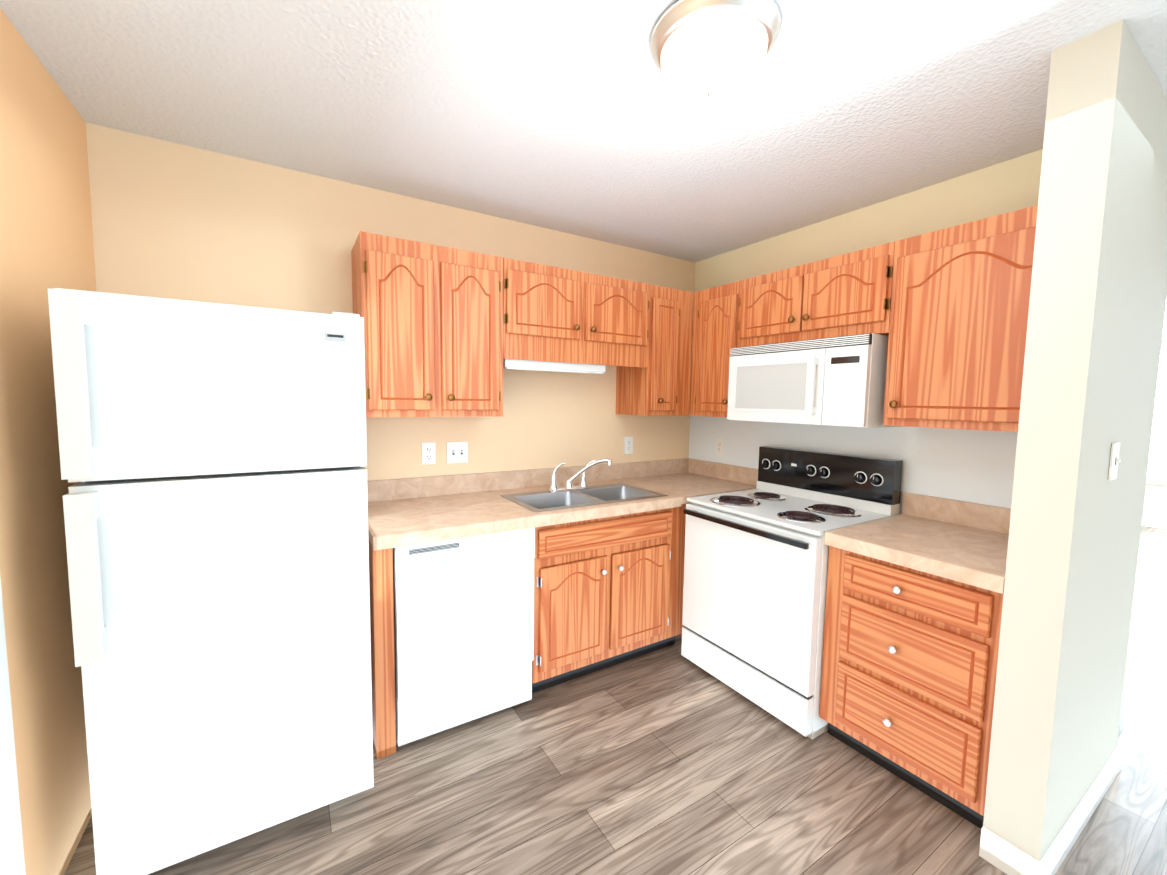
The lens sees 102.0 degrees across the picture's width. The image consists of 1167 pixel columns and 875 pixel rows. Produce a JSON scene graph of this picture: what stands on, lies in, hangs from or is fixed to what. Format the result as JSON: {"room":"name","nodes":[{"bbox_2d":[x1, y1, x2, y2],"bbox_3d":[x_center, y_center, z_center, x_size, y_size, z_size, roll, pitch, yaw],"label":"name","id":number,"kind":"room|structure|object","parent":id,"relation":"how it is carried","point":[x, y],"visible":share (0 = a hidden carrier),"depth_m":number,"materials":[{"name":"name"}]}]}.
{"room":"kitchen","nodes":[
{"label":"kitchen","id":0,"kind":"room"},
{"bbox_2d":[0,8,96,874],"bbox_3d":[0.192,0.348,-1.563,0.120,2.440,8.000,-2,5,-32],"label":"wall","id":1,"kind":"structure","parent":0,"point":[46,236],"depth_m":1.35,"materials":[{"name":"brown paint"}]},
{"bbox_2d":[0,577,25,874],"bbox_3d":[-1.366,0.284,1.077,0.024,2.100,0.090,-2,5,-32],"label":"door frame","id":2,"kind":"structure","parent":1,"relation":"attached to","point":[12,861],"depth_m":1.13,"materials":[{"name":"white wood"}]},
{"bbox_2d":[86,123,694,480],"bbox_3d":[-0.573,-0.005,2.728,3.370,2.440,0.120,-2,5,-32],"label":"wall","id":3,"kind":"structure","parent":0,"point":[171,220],"depth_m":2.21,"materials":[{"name":"brown paint"}]},
{"bbox_2d":[351,231,502,416],"bbox_3d":[-0.741,-0.495,2.289,0.640,0.780,0.369,-2,5,-32],"label":"upper cabinet","id":4,"kind":"object","parent":3,"relation":"attached to","point":[432,314],"visible":1,"depth_m":2.14,"materials":[{"name":"brown wood"}]},
{"bbox_2d":[422,442,435,464],"bbox_3d":[-0.820,0.084,2.504,0.071,0.116,0.009,-2,5,-32],"label":"electrical outlet","id":5,"kind":"object","parent":3,"relation":"attached to","point":[428,452],"visible":1,"depth_m":2.50,"materials":[{"name":"white plastic"}]},
{"bbox_2d":[447,441,467,463],"bbox_3d":[-0.688,0.082,2.583,0.116,0.116,0.016,-2,5,-32],"label":"double light switch","id":6,"kind":"object","parent":3,"relation":"attached to","point":[457,452],"visible":1,"depth_m":2.58,"materials":[{"name":"white plastic"}]},
{"bbox_2d":[503,258,648,367],"bbox_3d":[-0.074,-0.662,2.690,0.922,0.490,0.369,-2,5,-32],"label":"upper cabinet","id":7,"kind":"object","parent":3,"relation":"attached to","point":[554,314],"visible":1,"depth_m":2.53,"materials":[{"name":"brown wood"}]},
{"bbox_2d":[503,359,605,373],"bbox_3d":[-0.147,-0.437,2.564,0.615,0.156,0.053,-2,5,-32],"label":"under-cabinet light","id":8,"kind":"object","parent":7,"relation":"attached to","point":[513,364],"visible":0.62,"depth_m":2.53,"materials":[{"name":"white plastic"}]},
{"bbox_2d":[624,437,632,453],"bbox_3d":[0.308,0.053,3.206,0.071,0.116,0.009,-2,5,-32],"label":"electrical outlet","id":9,"kind":"object","parent":3,"relation":"attached to","point":[628,445],"visible":1,"depth_m":3.20,"materials":[{"name":"white plastic"}]},
{"bbox_2d":[616,284,692,415],"bbox_3d":[0.468,-0.536,3.040,0.357,0.780,0.369,-2,5,-32],"label":"upper cabinet","id":10,"kind":"object","parent":3,"relation":"attached to","point":[659,385],"visible":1,"depth_m":2.91,"materials":[{"name":"brown wood"}]},
{"bbox_2d":[0,0,1166,324],"bbox_3d":[3.401,-1.147,2.081,15.000,0.060,11.000,-2,5,-32],"label":"ceiling","id":11,"kind":"structure","parent":0,"point":[576,118],"depth_m":1.57,"materials":[{"name":"white paint"}]},
{"bbox_2d":[650,0,780,103],"bbox_3d":[0.355,-1.021,1.302,0.344,0.158,0.344,-2,5,-32],"label":"flush-mount ceiling light","id":12,"kind":"object","parent":11,"relation":"attached to","point":[707,51],"visible":1,"depth_m":1.22,"materials":[{"name":"white glass"}]},
{"bbox_2d":[64,526,1166,874],"bbox_3d":[3.362,1.345,2.279,15.000,0.060,11.000,-2,5,-32],"label":"floor","id":13,"kind":"structure","parent":0,"point":[670,760],"depth_m":1.71,"materials":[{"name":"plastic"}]},
{"bbox_2d":[48,288,373,874],"bbox_3d":[-1.227,0.428,1.738,0.710,1.710,0.830,-2,5,-32],"label":"refrigerator","id":14,"kind":"object","parent":13,"relation":"on","point":[213,458],"visible":1,"depth_m":1.40,"materials":[{"name":"white metal"}]},
{"bbox_2d":[369,540,395,758],"bbox_3d":[-0.949,0.822,2.126,0.072,0.871,0.623,-2,5,-32],"label":"cabinet end panel","id":15,"kind":"object","parent":13,"relation":"on","point":[382,645],"visible":0.5,"depth_m":1.86,"materials":[{"name":"brown wood"}]},
{"bbox_2d":[393,528,534,746],"bbox_3d":[-0.637,0.821,2.272,0.596,0.857,0.649,-2,5,-32],"label":"dishwasher","id":16,"kind":"object","parent":13,"relation":"on","point":[463,630],"visible":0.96,"depth_m":2.00,"materials":[{"name":"white enameled metal"},{"name":"white plastic"},{"name":"dark plastic"}]},
{"bbox_2d":[532,504,685,692],"bbox_3d":[0.025,0.791,2.703,0.968,0.871,0.671,-2,5,-32],"label":"base cabinet","id":17,"kind":"object","parent":13,"relation":"on","point":[608,592],"visible":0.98,"depth_m":2.41,"materials":[{"name":"brown wood"}]},
{"bbox_2d":[367,458,757,550],"bbox_3d":[0.003,0.290,2.636,2.262,0.157,0.686,-2,5,-32],"label":"countertop","id":18,"kind":"structure","parent":17,"relation":"on","point":[402,512],"depth_m":2.46,"materials":[{"name":"laminate"}]},
{"bbox_2d":[548,459,611,491],"bbox_3d":[-0.020,0.214,2.724,0.350,0.180,0.151,-2,5,-32],"label":"faucet","id":19,"kind":"object","parent":18,"relation":"on","point":[554,487],"visible":1,"depth_m":2.73,"materials":[{"name":"silver metal"}]},
{"bbox_2d":[499,483,668,529],"bbox_3d":[0.008,0.403,2.602,0.828,0.173,0.438,-2,5,-32],"label":"sink","id":20,"kind":"object","parent":18,"relation":"in","point":[540,501],"visible":0.31,"depth_m":2.65,"materials":[{"name":"silver metal"}]},
{"bbox_2d":[681,446,902,739],"bbox_3d":[1.020,0.675,2.441,0.709,1.172,0.762,-2,5,-32],"label":"range","id":21,"kind":"object","parent":13,"relation":"on","point":[755,585],"visible":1,"depth_m":2.26,"materials":[{"name":"white metal"}]},
{"bbox_2d":[819,546,1003,827],"bbox_3d":[1.413,0.876,1.908,0.671,0.871,0.575,-2,5,-32],"label":"base cabinet","id":22,"kind":"object","parent":13,"relation":"on","point":[909,668],"visible":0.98,"depth_m":1.70,"materials":[{"name":"brown wood"}]},
{"bbox_2d":[824,492,1010,593],"bbox_3d":[1.425,0.373,1.869,0.663,0.157,0.575,-2,5,-32],"label":"countertop","id":23,"kind":"structure","parent":22,"relation":"on","point":[961,541],"depth_m":1.87,"materials":[{"name":"laminate"}]},
{"bbox_2d":[688,149,1042,513],"bbox_3d":[1.377,0.029,2.672,0.120,2.440,2.040,-2,5,-32],"label":"wall","id":24,"kind":"structure","parent":0,"point":[973,466],"depth_m":2.27,"materials":[{"name":"white paint"}]},
{"bbox_2d":[690,280,740,416],"bbox_3d":[0.904,-0.521,2.936,0.369,0.780,0.367,-2,5,-32],"label":"upper cabinet","id":25,"kind":"object","parent":24,"relation":"attached to","point":[716,316],"visible":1,"depth_m":2.85,"materials":[{"name":"brown wood"}]},
{"bbox_2d":[715,438,724,455],"bbox_3d":[0.939,0.065,3.254,0.009,0.116,0.071,-2,5,-32],"label":"outlet","id":26,"kind":"object","parent":24,"relation":"attached to","point":[719,446],"visible":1,"depth_m":3.25,"materials":[{"name":"white plastic"}]},
{"bbox_2d":[738,241,894,346],"bbox_3d":[1.217,-0.676,2.425,0.369,0.380,0.801,-2,5,-32],"label":"upper cabinet","id":27,"kind":"object","parent":24,"relation":"attached to","point":[847,294],"visible":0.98,"depth_m":2.27,"materials":[{"name":"brown wood"}]},
{"bbox_2d":[727,333,907,427],"bbox_3d":[1.173,-0.278,2.451,0.437,0.411,0.758,-2,5,-32],"label":"microwave","id":28,"kind":"object","parent":27,"relation":"attached to","point":[837,381],"visible":0.98,"depth_m":2.23,"materials":[{"name":"white plastic"},{"name":"white painted metal"},{"name":"dark plastic"}]},
{"bbox_2d":[883,205,1037,431],"bbox_3d":[1.569,-0.426,1.871,0.369,0.780,0.543,-2,5,-32],"label":"upper cabinet","id":29,"kind":"object","parent":24,"relation":"attached to","point":[960,299],"visible":0.77,"depth_m":1.80,"materials":[{"name":"brown wood"}]},
{"bbox_2d":[983,19,1166,860],"bbox_3d":[1.722,0.119,1.610,0.910,2.440,0.135,-2,5,-32],"label":"wall","id":30,"kind":"structure","parent":0,"point":[1097,308],"depth_m":1.40,"materials":[{"name":"beige paint"}]},
{"bbox_2d":[1027,745,1122,874],"bbox_3d":[1.743,1.293,1.641,0.936,0.095,0.013,-2,5,-32],"label":"baseboard","id":31,"kind":"structure","parent":30,"relation":"attached to","point":[1055,855],"depth_m":1.57,"materials":[{"name":"white wood"}]},
{"bbox_2d":[1108,443,1120,479],"bbox_3d":[1.683,0.076,1.491,0.071,0.116,0.016,-2,5,-32],"label":"light switch","id":32,"kind":"object","parent":30,"relation":"attached to","point":[1114,459],"visible":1,"depth_m":1.48,"materials":[{"name":"white plastic"}]},
{"bbox_2d":[1142,325,1166,520],"bbox_3d":[8.353,0.065,3.579,0.120,2.440,8.120,-2,5,-32],"label":"wall","id":33,"kind":"structure","parent":0,"point":[1155,503],"depth_m":5.74,"materials":[{"name":"beige paint"}]},
{"bbox_2d":[1142,518,1166,528],"bbox_3d":[8.310,1.240,3.586,0.013,0.095,8.000,-2,5,-32],"label":"window sill","id":34,"kind":"structure","parent":33,"relation":"attached to","point":[1145,521],"depth_m":5.75,"materials":[{"name":"white"}]},
{"bbox_2d":[1146,343,1166,484],"bbox_3d":[7.204,-0.248,5.335,0.100,1.690,1.490,-2,5,-32],"label":"window","id":35,"kind":"structure","parent":33,"relation":"in","point":[1157,467],"depth_m":5.72,"materials":[{"name":"white"}]}
]}

